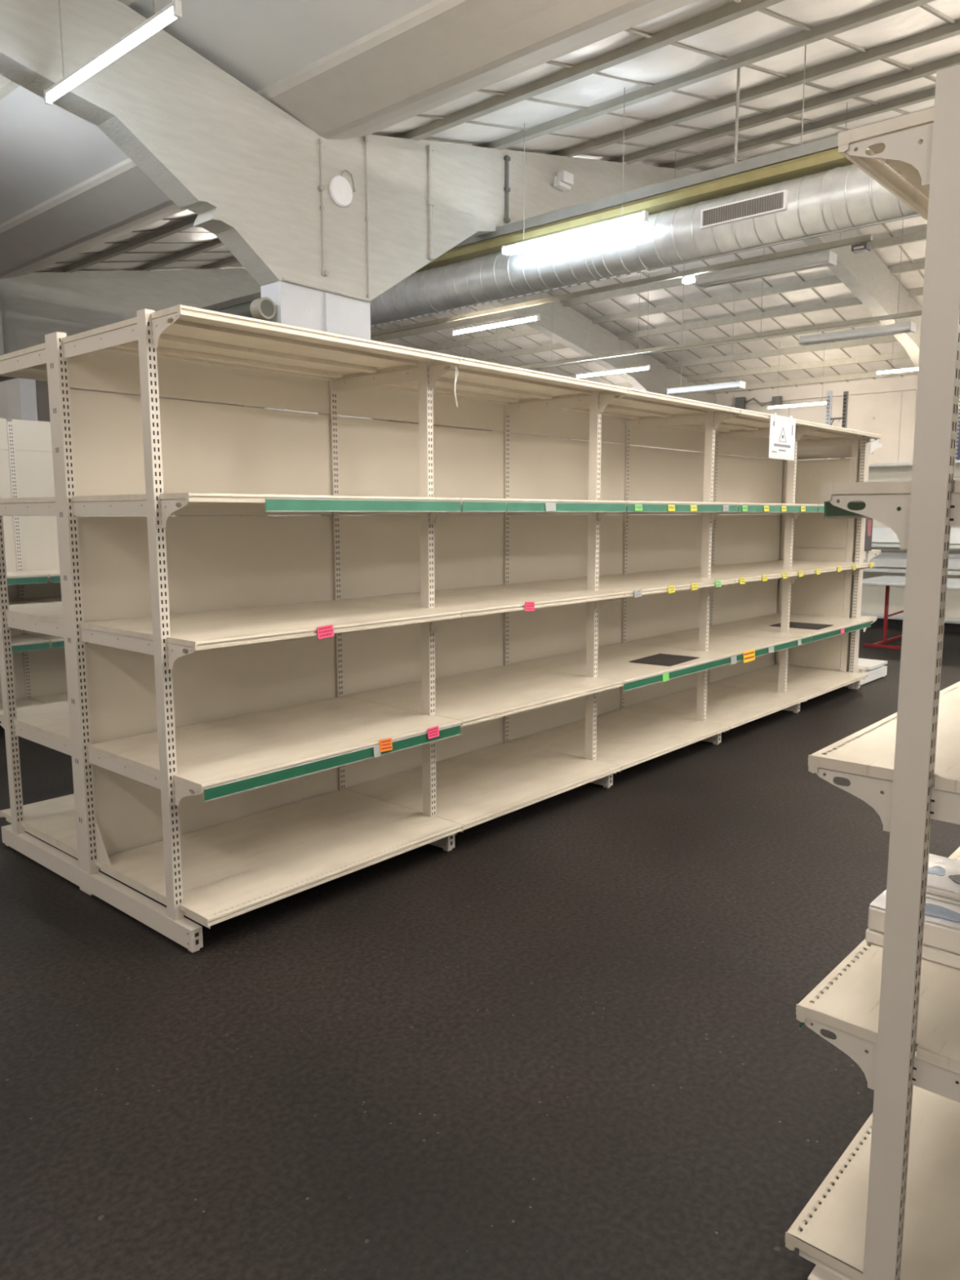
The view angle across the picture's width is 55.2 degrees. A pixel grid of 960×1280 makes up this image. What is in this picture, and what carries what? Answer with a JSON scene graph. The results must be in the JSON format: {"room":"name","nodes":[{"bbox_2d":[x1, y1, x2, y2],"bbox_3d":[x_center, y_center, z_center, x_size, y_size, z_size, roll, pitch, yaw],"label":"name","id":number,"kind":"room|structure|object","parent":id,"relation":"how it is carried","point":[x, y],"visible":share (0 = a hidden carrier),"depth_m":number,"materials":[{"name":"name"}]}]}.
{"room":"supermarket","nodes":[
{"label":"supermarket","id":0,"kind":"room"},
{"bbox_2d":[0,298,8,449],"bbox_3d":[-9.982,-1.919,3.522,0.254,6.000,15.500,7,10,41],"label":"wall","id":1,"kind":"structure","parent":0,"point":[3,394],"depth_m":9.19,"materials":[{"name":"grey paint"}]},
{"bbox_2d":[0,277,22,450],"bbox_3d":[-8.728,-2.255,12.966,10.350,4.100,0.230,7,10,41],"label":"wall","id":2,"kind":"structure","parent":0,"point":[6,298],"depth_m":9.42,"materials":[{"name":"grey paint"}]},
{"bbox_2d":[0,0,433,224],"bbox_3d":[-1.865,-3.539,1.022,15.100,1.755,7.500,7,10,41],"label":"ceiling","id":3,"kind":"structure","parent":0,"point":[46,150],"depth_m":5.19,"materials":[{"name":"white paint"}]},
{"bbox_2d":[0,0,135,100],"bbox_3d":[0.015,-3.130,3.133,14.990,0.066,0.060,7,10,41],"label":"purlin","id":4,"kind":"structure","parent":3,"relation":"attached to","point":[6,86],"depth_m":5.72,"materials":[{"name":"grey metal"}]},
{"bbox_2d":[44,0,182,105],"bbox_3d":[-1.672,-2.971,4.059,1.214,0.794,0.036,7,10,41],"label":"lamp","id":5,"kind":"object","parent":3,"relation":"hanging from","point":[173,11],"visible":1,"depth_m":4.04,"materials":[{"name":"white plastic"}]},
{"bbox_2d":[35,379,403,516],"bbox_3d":[-7.605,-4.557,22.032,0.300,6.200,15.570,7,10,41],"label":"wall","id":6,"kind":"structure","parent":0,"point":[42,386],"depth_m":19.76,"materials":[{"name":"grey paint"}]},
{"bbox_2d":[0,625,959,1279],"bbox_3d":[-2.964,0.543,8.306,26.200,0.200,31.400,7,10,41],"label":"floor","id":7,"kind":"structure","parent":0,"point":[564,1040],"depth_m":2.70,"materials":[{"name":"carpet"}]},
{"bbox_2d":[0,417,50,710],"bbox_3d":[-3.800,-0.440,6.383,0.643,2.272,1.375,7,10,41],"label":"bay","id":8,"kind":"object","parent":7,"relation":"on","point":[20,643],"visible":0.56,"depth_m":6.89,"materials":[{"name":"beige metal"}]},
{"bbox_2d":[18,377,37,451],"bbox_3d":[-4.994,-1.244,9.649,0.200,2.983,0.737,7,10,41],"label":"column","id":9,"kind":"structure","parent":7,"relation":"on","point":[27,386],"depth_m":9.62,"materials":[{"name":"grey paint"}]},
{"bbox_2d":[12,267,716,404],"bbox_3d":[0.037,-4.794,14.893,0.200,2.607,15.920,7,10,41],"label":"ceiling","id":10,"kind":"structure","parent":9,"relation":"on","point":[71,304],"depth_m":10.67,"materials":[{"name":"beige paint"}]},
{"bbox_2d":[6,418,177,703],"bbox_3d":[-2.918,-0.577,7.369,0.643,2.272,1.375,7,10,41],"label":"bay","id":11,"kind":"object","parent":7,"relation":"on","point":[31,473],"visible":0.25,"depth_m":7.08,"materials":[{"name":"beige metal"}]},
{"bbox_2d":[0,342,254,888],"bbox_3d":[-1.540,-0.169,4.491,0.908,2.240,1.376,7,10,41],"label":"bay","id":12,"kind":"object","parent":7,"relation":"on","point":[53,820],"visible":0.21,"depth_m":4.14,"materials":[{"name":"beige metal"}]},
{"bbox_2d":[44,304,462,952],"bbox_3d":[-0.879,-0.094,3.894,0.962,2.250,1.354,7,10,41],"label":"bay","id":13,"kind":"object","parent":7,"relation":"on","point":[211,732],"visible":1,"depth_m":3.83,"materials":[{"name":"beige metal"}]},
{"bbox_2d":[454,366,458,407],"bbox_3d":[-0.103,-1.097,3.966,0.012,0.177,0.035,3,8,23],"label":"cable tie","id":14,"kind":"object","parent":13,"relation":"hanging from","point":[455,379],"visible":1,"depth_m":3.96,"materials":[{"name":"white plastic"}]},
{"bbox_2d":[260,280,373,515],"bbox_3d":[-1.058,-0.778,6.190,0.200,2.983,0.737,7,10,41],"label":"column","id":15,"kind":"structure","parent":7,"relation":"on","point":[297,305],"depth_m":5.87,"materials":[{"name":"white paint"}]},
{"bbox_2d":[0,297,275,382],"bbox_3d":[-3.156,-2.256,7.261,4.951,0.128,0.128,7,10,41],"label":"flue pipe","id":16,"kind":"object","parent":15,"relation":"attached to","point":[263,308],"visible":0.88,"depth_m":5.66,"materials":[{"name":"beige metal"}]},
{"bbox_2d":[323,292,329,332],"bbox_3d":[-0.987,-0.908,6.083,0.025,2.670,0.025,7,10,41],"label":"conduit","id":17,"kind":"object","parent":15,"relation":"attached to","point":[326,295],"visible":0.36,"depth_m":5.91,"materials":[{"name":"white plastic"}]},
{"bbox_2d":[0,0,921,371],"bbox_3d":[-1.025,-3.569,5.852,0.200,2.635,30.980,7,10,41],"label":"support beam","id":18,"kind":"structure","parent":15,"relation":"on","point":[222,152],"depth_m":5.62,"materials":[{"name":"grey metal"}]},
{"bbox_2d":[318,137,324,276],"bbox_3d":[-1.003,-2.739,5.821,0.021,0.830,0.018,7,10,41],"label":"conduit","id":19,"kind":"object","parent":18,"relation":"attached to","point":[320,140],"visible":1,"depth_m":5.82,"materials":[{"name":"grey metal"}]},
{"bbox_2d":[317,184,325,191],"bbox_3d":[-1.000,-2.852,5.798,0.035,0.036,0.036,7,10,41],"label":"junction box","id":20,"kind":"object","parent":18,"relation":"attached to","point":[321,188],"visible":1,"depth_m":5.79,"materials":[{"name":"grey plastic"}]},
{"bbox_2d":[324,270,329,276],"bbox_3d":[-0.988,-2.349,5.880,0.035,0.036,0.036,7,10,41],"label":"junction box","id":21,"kind":"object","parent":18,"relation":"attached to","point":[326,273],"visible":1,"depth_m":5.87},
{"bbox_2d":[282,277,371,302],"bbox_3d":[-0.974,-2.252,5.915,0.025,0.032,0.710,7,10,41],"label":"conduit","id":22,"kind":"object","parent":18,"relation":"attached to","point":[284,279],"visible":1,"depth_m":5.88,"materials":[{"name":"grey metal"}]},
{"bbox_2d":[328,169,355,207],"bbox_3d":[-0.882,-2.919,5.924,0.034,0.242,0.222,7,10,41],"label":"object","id":23,"kind":"object","parent":18,"relation":"attached to","point":[340,191],"visible":1,"depth_m":5.90,"materials":[{"name":"white plastic"}]},
{"bbox_2d":[0,0,697,279],"bbox_3d":[-3.091,-3.637,7.598,25.600,0.445,0.840,7,10,41],"label":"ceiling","id":24,"kind":"structure","parent":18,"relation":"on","point":[441,52],"depth_m":5.14,"materials":[{"name":"grey metal"}]},
{"bbox_2d":[363,135,370,298],"bbox_3d":[-0.751,-2.798,6.100,0.021,1.030,0.018,7,10,41],"label":"conduit","id":25,"kind":"object","parent":18,"relation":"attached to","point":[365,139],"visible":1,"depth_m":6.09,"materials":[{"name":"grey metal"}]},
{"bbox_2d":[426,144,435,260],"bbox_3d":[-0.351,-3.097,6.510,0.035,0.770,0.048,7,10,41],"label":"conduit","id":26,"kind":"object","parent":18,"relation":"attached to","point":[429,148],"visible":1,"depth_m":6.50,"materials":[{"name":"grey metal"}]},
{"bbox_2d":[503,155,510,223],"bbox_3d":[0.209,-3.481,7.095,0.033,0.490,0.045,7,10,41],"label":"conduit","id":27,"kind":"object","parent":18,"relation":"attached to","point":[506,157],"visible":1,"depth_m":7.08,"materials":[{"name":"grey metal"}]},
{"bbox_2d":[553,169,573,191],"bbox_3d":[0.683,-3.776,7.550,0.085,0.130,0.185,7,10,41],"label":"sensor box","id":28,"kind":"object","parent":18,"relation":"attached to","point":[563,180],"visible":1,"depth_m":7.52,"materials":[{"name":"white plastic"}]},
{"bbox_2d":[318,356,629,851],"bbox_3d":[0.003,-0.230,4.880,0.961,2.250,1.353,7,10,41],"label":"bay","id":29,"kind":"object","parent":7,"relation":"on","point":[458,671],"visible":0.84,"depth_m":4.88,"materials":[{"name":"beige metal"}]},
{"bbox_2d":[493,387,741,788],"bbox_3d":[0.885,-0.367,5.865,0.961,2.250,1.353,7,10,41],"label":"bay","id":30,"kind":"object","parent":7,"relation":"on","point":[583,552],"visible":0.86,"depth_m":5.88,"materials":[{"name":"beige metal"}]},
{"bbox_2d":[629,653,698,666],"bbox_3d":[1.179,0.125,5.862,0.280,0.006,0.420,6,10,38],"label":"sheet","id":31,"kind":"object","parent":30,"relation":"on","point":[664,660],"visible":1,"depth_m":5.84,"materials":[{"name":"rubber"}]},
{"bbox_2d":[613,408,821,744],"bbox_3d":[1.774,-0.502,6.844,0.981,2.250,1.380,7,10,41],"label":"bay","id":32,"kind":"object","parent":7,"relation":"on","point":[675,545],"visible":0.8,"depth_m":6.87,"materials":[{"name":"beige metal"}]},
{"bbox_2d":[768,413,795,460],"bbox_3d":[2.106,-1.412,6.388,0.004,0.304,0.420,7,10,41],"label":"paper sign","id":33,"kind":"object","parent":32,"relation":"attached to","point":[782,428],"visible":1,"depth_m":6.38,"materials":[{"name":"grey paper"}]},
{"bbox_2d":[696,435,887,688],"bbox_3d":[3.039,-0.792,8.943,1.622,2.250,0.896,7,10,41],"label":"bay","id":34,"kind":"object","parent":7,"relation":"on","point":[875,668],"visible":0.24,"depth_m":8.20,"materials":[{"name":"beige metal"}]},
{"bbox_2d":[864,518,872,551],"bbox_3d":[3.460,-0.980,8.261,0.081,0.354,0.171,7,10,41],"label":"carton","id":35,"kind":"object","parent":34,"relation":"on","point":[868,524],"visible":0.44,"depth_m":8.23,"materials":[{"name":"cardboard"}]},
{"bbox_2d":[706,423,881,713],"bbox_3d":[2.658,-0.641,7.845,0.960,2.250,1.376,7,10,41],"label":"bay","id":36,"kind":"object","parent":7,"relation":"on","point":[823,597],"visible":0.73,"depth_m":8.11,"materials":[{"name":"beige metal"}]},
{"bbox_2d":[769,622,832,629],"bbox_3d":[2.676,-0.121,7.638,0.400,0.006,0.370,6,10,39],"label":"sheet","id":37,"kind":"object","parent":36,"relation":"on","point":[792,624],"visible":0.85,"depth_m":7.61,"materials":[{"name":"rubber"}]},
{"bbox_2d":[823,391,848,459],"bbox_3d":[5.893,-2.341,15.359,0.335,3.570,0.071,7,10,41],"label":"rack","id":38,"kind":"object","parent":7,"relation":"on","point":[829,393],"visible":0.29,"depth_m":15.17,"materials":[{"name":"metal"}]},
{"bbox_2d":[785,64,959,1279],"bbox_3d":[1.382,0.176,1.895,0.902,2.250,1.376,7,10,41],"label":"bay","id":39,"kind":"object","parent":7,"relation":"on","point":[888,1208],"visible":0.94,"depth_m":1.62,"materials":[{"name":"beige metal"}]},
{"bbox_2d":[865,889,959,968],"bbox_3d":[1.116,0.621,2.002,0.420,0.088,0.340,7,10,41],"label":"carton","id":40,"kind":"object","parent":39,"relation":"on","point":[941,932],"visible":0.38,"depth_m":1.94,"materials":[{"name":"white cardboard"}]},
{"bbox_2d":[924,903,959,923],"bbox_3d":[1.058,0.587,1.934,0.303,0.002,0.114,7,10,41],"label":"picture","id":41,"kind":"object","parent":40,"relation":"on","point":[940,913],"depth_m":1.96},
{"bbox_2d":[925,853,959,905],"bbox_3d":[1.147,0.556,2.045,0.360,0.031,0.215,7,10,41],"label":"carton","id":42,"kind":"object","parent":40,"relation":"on","point":[943,883],"visible":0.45,"depth_m":2.07,"materials":[{"name":"white cardboard"}]},
{"bbox_2d":[927,865,959,884],"bbox_3d":[1.100,0.540,2.053,0.068,0.002,0.200,-6,10,-37],"label":"picture","id":43,"kind":"object","parent":42,"relation":"on","point":[943,874],"depth_m":2.09},
{"bbox_2d":[860,462,912,627],"bbox_3d":[5.383,-1.367,13.116,1.342,2.250,0.503,7,10,41],"label":"bay","id":44,"kind":"object","parent":7,"relation":"on","point":[891,560],"visible":0.19,"depth_m":13.00,"materials":[{"name":"metal"}]},
{"bbox_2d":[862,575,959,649],"bbox_3d":[5.514,-0.321,11.000,1.810,0.750,1.480,7,10,41],"label":"folding table","id":45,"kind":"object","parent":7,"relation":"on","point":[887,580],"visible":0.56,"depth_m":11.08,"materials":[{"name":"red paint"}]},
{"bbox_2d":[896,460,959,632],"bbox_3d":[6.378,-1.249,12.242,1.342,2.250,0.503,7,10,41],"label":"bay","id":46,"kind":"object","parent":7,"relation":"on","point":[952,616],"visible":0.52,"depth_m":12.43,"materials":[{"name":"metal"}]},
{"bbox_2d":[949,395,959,551],"bbox_3d":[7.342,-2.113,14.229,0.300,3.420,0.200,7,10,41],"label":"upright","id":47,"kind":"object","parent":7,"relation":"on","point":[957,446],"visible":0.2,"depth_m":14.04,"materials":[{"name":"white metal"}]},
{"bbox_3d":[-8.914,-1.708,13.095,0.200,2.983,0.737,7,10,41],"label":"column","id":48,"kind":"structure","parent":7,"relation":"on","visible":0},
{"bbox_2d":[481,429,535,435],"bbox_3d":[-3.883,-5.258,18.339,0.200,2.607,15.920,7,10,41],"label":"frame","id":49,"kind":"object","parent":48,"relation":"on","point":[482,429],"depth_m":23.68,"materials":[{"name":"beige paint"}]},
{"bbox_2d":[31,0,959,273],"bbox_3d":[-0.452,-4.797,10.446,25.603,1.756,7.700,7,10,41],"label":"ceiling","id":50,"kind":"structure","parent":0,"point":[785,18],"depth_m":6.31,"materials":[{"name":"metal"}]},
{"bbox_2d":[51,0,785,272],"bbox_3d":[-2.553,-3.745,8.195,25.600,0.066,0.060,7,10,41],"label":"purlin","id":51,"kind":"structure","parent":50,"relation":"attached to","point":[731,11],"depth_m":5.51,"materials":[{"name":"grey metal"}]},
{"bbox_2d":[452,313,539,335],"bbox_3d":[0.153,-3.981,9.788,1.216,1.260,0.036,7,10,41],"label":"lamp","id":52,"kind":"object","parent":50,"relation":"hanging from","point":[535,317],"visible":0.81,"depth_m":9.84,"materials":[{"name":"white plastic"}]},
{"bbox_2d":[128,0,935,271],"bbox_3d":[-1.963,-4.019,8.830,25.600,0.066,0.060,7,10,41],"label":"purlin","id":53,"kind":"structure","parent":50,"relation":"attached to","point":[891,7],"depth_m":5.87,"materials":[{"name":"grey metal"}]},
{"bbox_2d":[502,87,648,256],"bbox_3d":[0.631,-3.220,6.334,1.216,0.868,0.111,7,10,41],"label":"lamp","id":54,"kind":"object","parent":50,"relation":"hanging from","point":[634,219],"visible":1,"depth_m":6.33,"materials":[{"name":"white plastic"}]},
{"bbox_2d":[195,19,959,269],"bbox_3d":[-1.373,-4.294,9.464,25.600,0.066,0.060,7,10,41],"label":"purlin","id":55,"kind":"structure","parent":50,"relation":"attached to","point":[948,30],"depth_m":6.46,"materials":[{"name":"grey metal"}]},
{"bbox_2d":[575,283,650,377],"bbox_3d":[1.835,-4.695,12.649,1.216,2.003,0.036,7,10,41],"label":"lamp","id":56,"kind":"object","parent":50,"relation":"hanging from","point":[646,366],"visible":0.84,"depth_m":12.75,"materials":[{"name":"white plastic"}]},
{"bbox_2d":[370,102,872,337],"bbox_3d":[0.567,-4.046,9.530,6.860,1.099,0.040,7,10,41],"label":"rail","id":57,"kind":"object","parent":50,"relation":"hanging from","point":[868,237],"visible":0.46,"depth_m":8.69,"materials":[{"name":"grey metal"}]},
{"bbox_2d":[682,273,697,284],"bbox_3d":[1.921,-3.311,8.417,0.120,0.062,0.064,7,10,41],"label":"spot lamp","id":58,"kind":"object","parent":57,"relation":"attached to","point":[689,278],"visible":0.82,"depth_m":8.39,"materials":[{"name":"white"}]},
{"bbox_2d":[694,249,837,289],"bbox_3d":[2.452,-3.214,7.957,1.216,0.130,0.170,7,10,41],"label":"lamp","id":59,"kind":"object","parent":57,"relation":"hanging from","point":[828,258],"visible":1,"depth_m":7.88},
{"bbox_2d":[851,242,871,253],"bbox_3d":[3.073,-3.173,7.404,0.120,0.074,0.103,7,10,41],"label":"lamp","id":60,"kind":"object","parent":57,"relation":"hanging from","point":[864,246],"visible":1,"depth_m":7.38,"materials":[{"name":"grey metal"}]},
{"bbox_2d":[516,219,921,368],"bbox_3d":[0.322,-4.829,13.419,11.640,1.766,0.040,7,10,41],"label":"rail","id":61,"kind":"object","parent":50,"relation":"hanging from","point":[913,313],"visible":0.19,"depth_m":11.06,"materials":[{"name":"grey metal"}]},
{"bbox_2d":[798,318,916,346],"bbox_3d":[4.163,-3.420,10.175,1.216,0.160,0.170,7,10,41],"label":"lamp","id":62,"kind":"object","parent":61,"relation":"hanging from","point":[910,326],"visible":1,"depth_m":10.10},
{"bbox_2d":[733,67,740,162],"bbox_3d":[1.629,-3.313,5.819,0.044,0.668,0.038,7,10,41],"label":"suspension rod","id":63,"kind":"object","parent":50,"relation":"hanging from","point":[739,68],"visible":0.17,"depth_m":5.81,"materials":[{"name":"grey metal"}]},
{"bbox_2d":[200,134,862,311],"bbox_3d":[1.339,-3.017,6.106,12.901,0.085,0.180,7,10,41],"label":"cable tray","id":64,"kind":"object","parent":63,"relation":"hanging from","point":[828,143],"visible":0.38,"depth_m":6.17,"materials":[{"name":"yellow metal"}]},
{"bbox_2d":[608,53,959,164],"bbox_3d":[-0.783,-4.569,10.099,25.600,0.066,0.060,7,10,41],"label":"purlin","id":65,"kind":"structure","parent":50,"relation":"attached to","point":[930,68],"depth_m":7.18,"materials":[{"name":"grey metal"}]},
{"bbox_2d":[659,87,935,169],"bbox_3d":[-0.192,-4.844,10.733,25.600,0.066,0.060,7,10,41],"label":"purlin","id":66,"kind":"structure","parent":50,"relation":"attached to","point":[929,94],"depth_m":8.01,"materials":[{"name":"grey metal"}]},
{"bbox_2d":[800,44,806,144],"bbox_3d":[1.951,-3.275,5.536,0.018,0.668,0.015,7,10,41],"label":"suspension rod","id":67,"kind":"object","parent":50,"relation":"hanging from","point":[805,45],"visible":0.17,"depth_m":5.53,"materials":[{"name":"grey metal"}]},
{"bbox_2d":[370,216,927,423],"bbox_3d":[4.707,-5.675,16.197,25.603,1.594,7.850,7,10,41],"label":"ceiling","id":68,"kind":"structure","parent":0,"point":[912,252],"depth_m":16.75,"materials":[{"name":"metal"}]},
{"bbox_2d":[370,230,926,341],"bbox_3d":[3.337,-5.738,14.628,25.600,0.112,0.060,7,10,41],"label":"purlin","id":69,"kind":"structure","parent":68,"relation":"attached to","point":[920,236],"depth_m":15.47,"materials":[{"name":"grey metal"}]},
{"bbox_2d":[387,370,918,422],"bbox_3d":[6.882,-5.302,18.720,25.600,0.112,0.060,7,10,41],"label":"purlin","id":70,"kind":"structure","parent":68,"relation":"attached to","point":[869,374],"depth_m":18.73,"materials":[{"name":"beige metal"}]},
{"bbox_2d":[415,260,924,351],"bbox_3d":[3.928,-5.665,15.310,25.600,0.112,0.060,7,10,41],"label":"purlin","id":71,"kind":"structure","parent":68,"relation":"attached to","point":[919,265],"depth_m":15.53,"materials":[{"name":"grey metal"}]},
{"bbox_2d":[466,286,923,360],"bbox_3d":[4.519,-5.593,15.992,25.600,0.112,0.060,7,10,41],"label":"purlin","id":72,"kind":"structure","parent":68,"relation":"attached to","point":[917,291],"depth_m":16.26,"materials":[{"name":"grey metal"}]},
{"bbox_2d":[528,320,880,369],"bbox_3d":[5.110,-5.520,16.674,25.600,0.112,0.060,7,10,41],"label":"purlin","id":73,"kind":"structure","parent":68,"relation":"attached to","point":[878,322],"depth_m":16.92,"materials":[{"name":"beige metal"}]},
{"bbox_2d":[666,266,745,395],"bbox_3d":[3.416,-4.769,13.788,1.216,2.026,0.170,7,10,41],"label":"lamp","id":74,"kind":"object","parent":68,"relation":"hanging from","point":[738,384],"visible":0.94,"depth_m":13.84,"materials":[{"name":"white plastic"}]},
{"bbox_2d":[564,334,897,378],"bbox_3d":[5.700,-5.447,17.356,25.600,0.112,0.060,7,10,41],"label":"purlin","id":75,"kind":"structure","parent":68,"relation":"attached to","point":[884,339],"depth_m":17.36,"materials":[{"name":"beige metal"}]},
{"bbox_2d":[613,351,909,387],"bbox_3d":[6.291,-5.374,18.038,25.600,0.112,0.060,7,10,41],"label":"purlin","id":76,"kind":"structure","parent":68,"relation":"attached to","point":[899,355],"depth_m":18.05,"materials":[{"name":"beige metal"}]},
{"bbox_2d":[767,341,832,408],"bbox_3d":[5.853,-4.878,16.759,1.216,1.198,0.036,7,10,41],"label":"lamp","id":77,"kind":"object","parent":68,"relation":"hanging from","point":[820,402],"visible":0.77,"depth_m":16.85,"materials":[{"name":"white plastic"}]},
{"bbox_2d":[875,334,918,374],"bbox_3d":[6.800,-4.741,13.892,1.491,1.259,0.036,7,10,41],"label":"lamp","id":78,"kind":"object","parent":68,"relation":"hanging from","point":[913,368],"visible":0.58,"depth_m":14.25,"materials":[{"name":"white plastic"}]},
{"bbox_2d":[403,390,916,550],"bbox_3d":[7.349,-3.114,19.546,25.600,3.960,0.304,7,10,41],"label":"wall","id":79,"kind":"structure","parent":0,"point":[891,415],"depth_m":18.59,"materials":[{"name":"paint"}]},
{"bbox_2d":[410,374,917,428],"bbox_3d":[7.307,-5.313,19.202,25.600,0.488,0.420,7,10,41],"label":"beam","id":80,"kind":"structure","parent":79,"relation":"on","point":[907,383],"depth_m":19.08,"materials":[{"name":"metal"}]},
{"bbox_2d":[734,395,782,409],"bbox_3d":[6.055,-5.159,19.980,1.030,0.300,0.120,7,10,41],"label":"wall bracket","id":81,"kind":"object","parent":80,"relation":"attached to","point":[740,402],"visible":0.87,"depth_m":20.09,"materials":[{"name":"grey metal"}]},
{"bbox_3d":[6.619,-1.465,-0.755,0.300,6.200,31.100,7,10,41],"label":"wall","id":82,"kind":"structure","parent":0,"visible":0},
{"bbox_2d":[369,160,924,327],"bbox_3d":[2.042,-2.623,5.529,14.979,0.362,0.376,7,10,41],"label":"ventilation duct","id":83,"kind":"object","parent":82,"relation":"attached to","point":[838,199],"visible":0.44,"depth_m":6.08,"materials":[{"name":"grey metal"}]},
{"bbox_2d":[414,147,876,272],"bbox_3d":[1.326,-2.934,6.103,12.900,0.072,0.180,7,10,41],"label":"yellow trunking","id":84,"kind":"object","parent":83,"relation":"on","point":[821,162],"visible":0.46,"depth_m":6.07,"materials":[{"name":"yellow metal"}]},
{"bbox_2d":[700,189,788,229],"bbox_3d":[1.631,-2.657,5.681,0.560,0.110,0.052,7,10,41],"label":"grille","id":85,"kind":"object","parent":83,"relation":"attached to","point":[773,204],"depth_m":5.65,"materials":[{"name":"grey metal"}]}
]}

